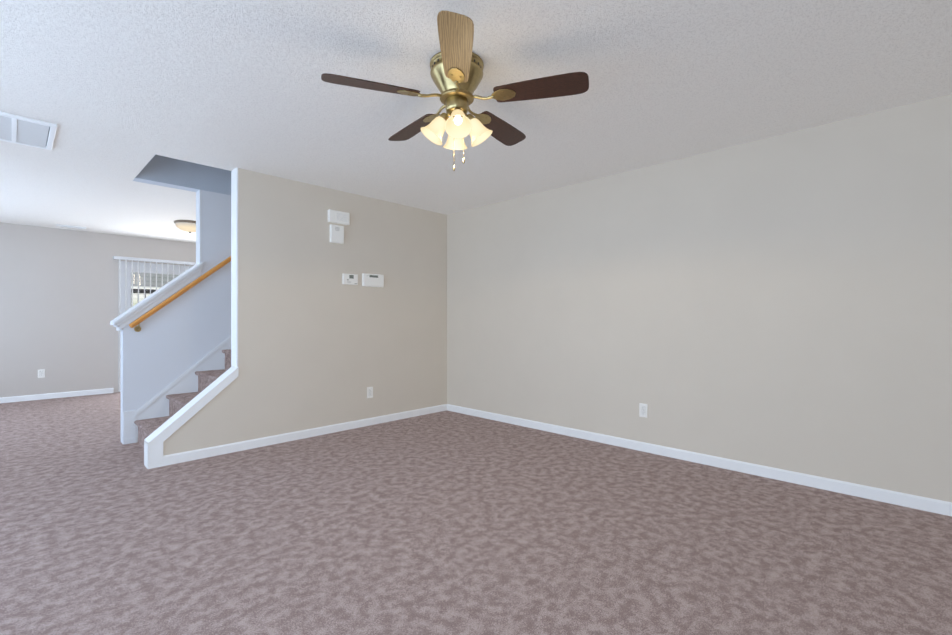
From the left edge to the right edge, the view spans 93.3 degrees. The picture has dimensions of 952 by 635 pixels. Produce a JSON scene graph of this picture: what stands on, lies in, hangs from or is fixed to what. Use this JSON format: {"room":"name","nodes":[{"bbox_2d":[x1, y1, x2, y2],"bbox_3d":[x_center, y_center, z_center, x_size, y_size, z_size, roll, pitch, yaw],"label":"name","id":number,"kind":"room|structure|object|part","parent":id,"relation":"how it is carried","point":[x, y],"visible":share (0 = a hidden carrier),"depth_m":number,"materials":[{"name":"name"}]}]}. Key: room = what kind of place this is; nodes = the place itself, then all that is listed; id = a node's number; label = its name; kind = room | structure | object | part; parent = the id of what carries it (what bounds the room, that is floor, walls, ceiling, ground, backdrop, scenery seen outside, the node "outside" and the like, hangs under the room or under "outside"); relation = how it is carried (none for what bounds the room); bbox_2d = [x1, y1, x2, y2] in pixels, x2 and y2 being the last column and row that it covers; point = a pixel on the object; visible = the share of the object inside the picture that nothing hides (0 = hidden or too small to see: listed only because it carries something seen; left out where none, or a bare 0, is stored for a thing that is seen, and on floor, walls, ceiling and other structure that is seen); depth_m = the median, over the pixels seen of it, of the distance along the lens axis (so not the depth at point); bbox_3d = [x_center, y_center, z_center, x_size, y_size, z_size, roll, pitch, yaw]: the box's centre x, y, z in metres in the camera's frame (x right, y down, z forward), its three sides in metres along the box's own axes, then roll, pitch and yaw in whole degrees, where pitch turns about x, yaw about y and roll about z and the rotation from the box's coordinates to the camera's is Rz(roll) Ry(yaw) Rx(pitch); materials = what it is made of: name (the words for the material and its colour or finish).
{"room":"living room","nodes":[
{"label":"living room","id":0,"kind":"room"},
{"bbox_2d":[0,222,195,396],"bbox_3d":[-5.523,-0.075,7.077,0.130,2.440,5.070,0,0,44],"label":"wall","id":1,"kind":"structure","parent":0,"point":[58,300],"depth_m":6.50,"materials":[{"name":"paint"}]},
{"bbox_2d":[38,369,44,377],"bbox_3d":[-6.137,0.778,6.342,0.009,0.118,0.072,0,0,44],"label":"outlet","id":2,"kind":"object","parent":1,"relation":"attached to","point":[41,373],"visible":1,"depth_m":6.34,"materials":[{"name":"white plastic"}]},
{"bbox_2d":[0,388,113,402],"bbox_3d":[-6.407,1.105,6.060,0.013,0.078,2.380,0,0,44],"label":"baseboard","id":3,"kind":"structure","parent":1,"relation":"attached to","point":[52,395],"depth_m":6.44,"materials":[{"name":"white wood"}]},
{"bbox_2d":[118,261,191,391],"bbox_3d":[-4.941,0.125,7.649,0.091,2.041,1.820,0,0,44],"label":"window","id":4,"kind":"structure","parent":1,"relation":"in","point":[147,269],"depth_m":7.09,"materials":[{"name":"white plastic"}]},
{"bbox_2d":[113,256,195,389],"bbox_3d":[-4.878,0.077,7.587,0.085,2.067,1.960,0,0,44],"label":"vertical blinds","id":5,"kind":"object","parent":4,"relation":"attached to","point":[144,260],"visible":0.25,"depth_m":7.06,"materials":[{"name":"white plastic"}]},
{"bbox_2d":[121,190,230,443],"bbox_3d":[-2.186,-0.077,5.235,0.130,2.440,3.077,0,0,44],"label":"wall","id":6,"kind":"structure","parent":0,"point":[167,344],"depth_m":4.44,"materials":[{"name":"paint"}]},
{"bbox_2d":[110,190,202,330],"bbox_3d":[-3.061,-0.593,4.330,0.240,1.409,0.698,0,0,44],"label":"trim","id":7,"kind":"structure","parent":6,"relation":"attached to","point":[146,304],"depth_m":4.34,"materials":[{"name":"white wood"}]},
{"bbox_2d":[123,335,230,444],"bbox_3d":[-2.133,-0.260,5.178,0.026,2.806,3.066,0,0,44],"label":"skirt","id":8,"kind":"object","parent":6,"relation":"attached to","point":[157,405],"visible":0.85,"depth_m":4.34,"materials":[{"name":"paint"}]},
{"bbox_2d":[129,256,230,331],"bbox_3d":[-2.344,-0.870,4.917,0.083,1.990,2.330,0,0,44],"label":"handrail","id":9,"kind":"object","parent":6,"relation":"attached to","point":[136,322],"visible":0.35,"depth_m":4.31,"materials":[{"name":"brown wood"}]},
{"bbox_2d":[133,155,446,455],"bbox_3d":[-1.803,-0.757,4.926,1.110,3.800,3.250,0,0,44],"label":"wall","id":10,"kind":"structure","parent":0,"point":[320,344],"depth_m":4.44,"materials":[{"name":"beige paint"}]},
{"bbox_2d":[144,168,238,468],"bbox_3d":[-2.314,-0.078,3.683,0.150,2.440,0.638,0,0,44],"label":"trim","id":11,"kind":"structure","parent":10,"relation":"attached to","point":[153,444],"depth_m":3.78,"materials":[{"name":"white wood"}]},
{"bbox_2d":[163,404,446,465],"bbox_3d":[-1.391,1.104,4.543,0.013,0.078,2.965,0,0,44],"label":"baseboard","id":12,"kind":"structure","parent":10,"relation":"attached to","point":[176,458],"depth_m":4.17,"materials":[{"name":"white wood"}]},
{"bbox_2d":[330,224,343,243],"bbox_3d":[-1.399,-0.847,4.515,0.041,0.176,0.138,0,0,44],"label":"detector","id":13,"kind":"object","parent":10,"relation":"attached to","point":[336,233],"visible":0.98,"depth_m":4.49,"materials":[{"name":"white plastic"}]},
{"bbox_2d":[328,209,349,224],"bbox_3d":[-1.382,-1.018,4.527,0.049,0.122,0.222,0,0,44],"label":"door chime","id":14,"kind":"object","parent":10,"relation":"attached to","point":[338,217],"visible":1,"depth_m":4.50,"materials":[{"name":"white plastic"}]},
{"bbox_2d":[342,273,357,284],"bbox_3d":[-1.297,-0.404,4.632,0.025,0.110,0.168,0,0,44],"label":"thermostat","id":15,"kind":"object","parent":10,"relation":"attached to","point":[349,279],"visible":0.98,"depth_m":4.62,"materials":[{"name":"white plastic"}]},
{"bbox_2d":[367,387,372,397],"bbox_3d":[-1.134,0.791,4.811,0.009,0.118,0.072,0,0,44],"label":"outlet","id":16,"kind":"object","parent":10,"relation":"attached to","point":[369,392],"visible":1,"depth_m":4.80,"materials":[{"name":"white plastic"}]},
{"bbox_2d":[362,273,383,287],"bbox_3d":[-1.104,-0.409,4.825,0.034,0.140,0.266,0,0,44],"label":"alarm keypad","id":17,"kind":"object","parent":10,"relation":"attached to","point":[372,280],"visible":1,"depth_m":4.80,"materials":[{"name":"white plastic"}]},
{"bbox_2d":[0,392,951,634],"bbox_3d":[-1.597,1.172,3.347,11.300,0.060,5.570,0,0,44],"label":"floor","id":18,"kind":"structure","parent":0,"point":[446,522],"depth_m":2.30,"materials":[{"name":"carpet"}]},
{"bbox_2d":[134,349,230,447],"bbox_3d":[-1.810,-0.087,4.902,0.823,2.460,2.965,0,0,44],"label":"staircase","id":19,"kind":"structure","parent":18,"relation":"on","point":[148,427],"depth_m":4.18,"materials":[{"name":"carpet"}]},
{"bbox_2d":[0,0,951,242],"bbox_3d":[-1.597,-1.423,3.349,11.300,0.250,5.570,0,0,44],"label":"ceiling","id":20,"kind":"structure","parent":0,"point":[121,94],"depth_m":2.53,"materials":[{"name":"white paint"}]},
{"bbox_2d":[0,111,56,149],"bbox_3d":[-3.279,-1.288,2.938,0.605,0.020,0.760,0,0,44],"label":"ceiling vent","id":21,"kind":"object","parent":20,"relation":"in","point":[22,130],"visible":1,"depth_m":3.08,"materials":[{"name":"grey plastic"}]},
{"bbox_2d":[56,224,86,228],"bbox_3d":[-5.698,-1.290,6.330,0.140,0.010,0.310,0,0,44],"label":"ceiling vent","id":22,"kind":"object","parent":20,"relation":"in","point":[67,226],"visible":1,"depth_m":6.30,"materials":[{"name":"white metal"}]},
{"bbox_2d":[174,220,195,232],"bbox_3d":[-3.858,-1.221,6.059,0.364,0.150,0.364,0,0,44],"label":"ceiling light","id":23,"kind":"object","parent":20,"relation":"attached to","point":[189,226],"visible":0.75,"depth_m":5.93,"materials":[{"name":"white glass"}]},
{"bbox_2d":[321,11,588,170],"bbox_3d":[-0.103,-1.031,2.331,1.248,0.536,1.255,0,0,44],"label":"ceiling fan","id":24,"kind":"object","parent":20,"relation":"hanging from","point":[456,67],"visible":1,"depth_m":2.21,"materials":[{"name":"brown wood"}]},
{"bbox_3d":[-0.098,-0.956,2.295,0.317,0.137,0.317,0,0,44],"label":"lamp shade","id":25,"kind":"part","parent":24,"relation":"part of","materials":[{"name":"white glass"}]},
{"bbox_2d":[447,94,951,501],"bbox_3d":[0.212,-0.077,5.146,11.200,2.440,0.130,0,0,44],"label":"wall","id":26,"kind":"structure","parent":0,"point":[783,301],"depth_m":3.33,"materials":[{"name":"beige paint"}]},
{"bbox_2d":[639,403,646,417],"bbox_3d":[1.438,0.790,3.862,0.072,0.118,0.009,0,0,44],"label":"outlet","id":27,"kind":"object","parent":26,"relation":"attached to","point":[642,410],"visible":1,"depth_m":3.86,"materials":[{"name":"white plastic"}]},
{"bbox_2d":[447,404,951,515],"bbox_3d":[1.842,1.103,3.469,6.127,0.078,0.013,0,0,44],"label":"baseboard","id":28,"kind":"structure","parent":26,"relation":"attached to","point":[899,498],"depth_m":3.32,"materials":[{"name":"white wood"}]},
{"label":"outside","id":29,"kind":"structure","parent":0,"visible":0},
{"bbox_2d":[131,272,178,306],"bbox_3d":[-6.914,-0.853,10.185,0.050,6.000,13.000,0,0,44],"label":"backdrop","id":30,"kind":"structure","parent":29,"point":[147,283],"depth_m":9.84,"materials":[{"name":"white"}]},
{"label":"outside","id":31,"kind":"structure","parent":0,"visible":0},
{"bbox_2d":[131,289,155,297],"bbox_3d":[-5.336,0.311,8.651,1.750,1.830,7.008,0,0,44],"label":"deck railing","id":32,"kind":"object","parent":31,"point":[147,291],"depth_m":8.49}
]}

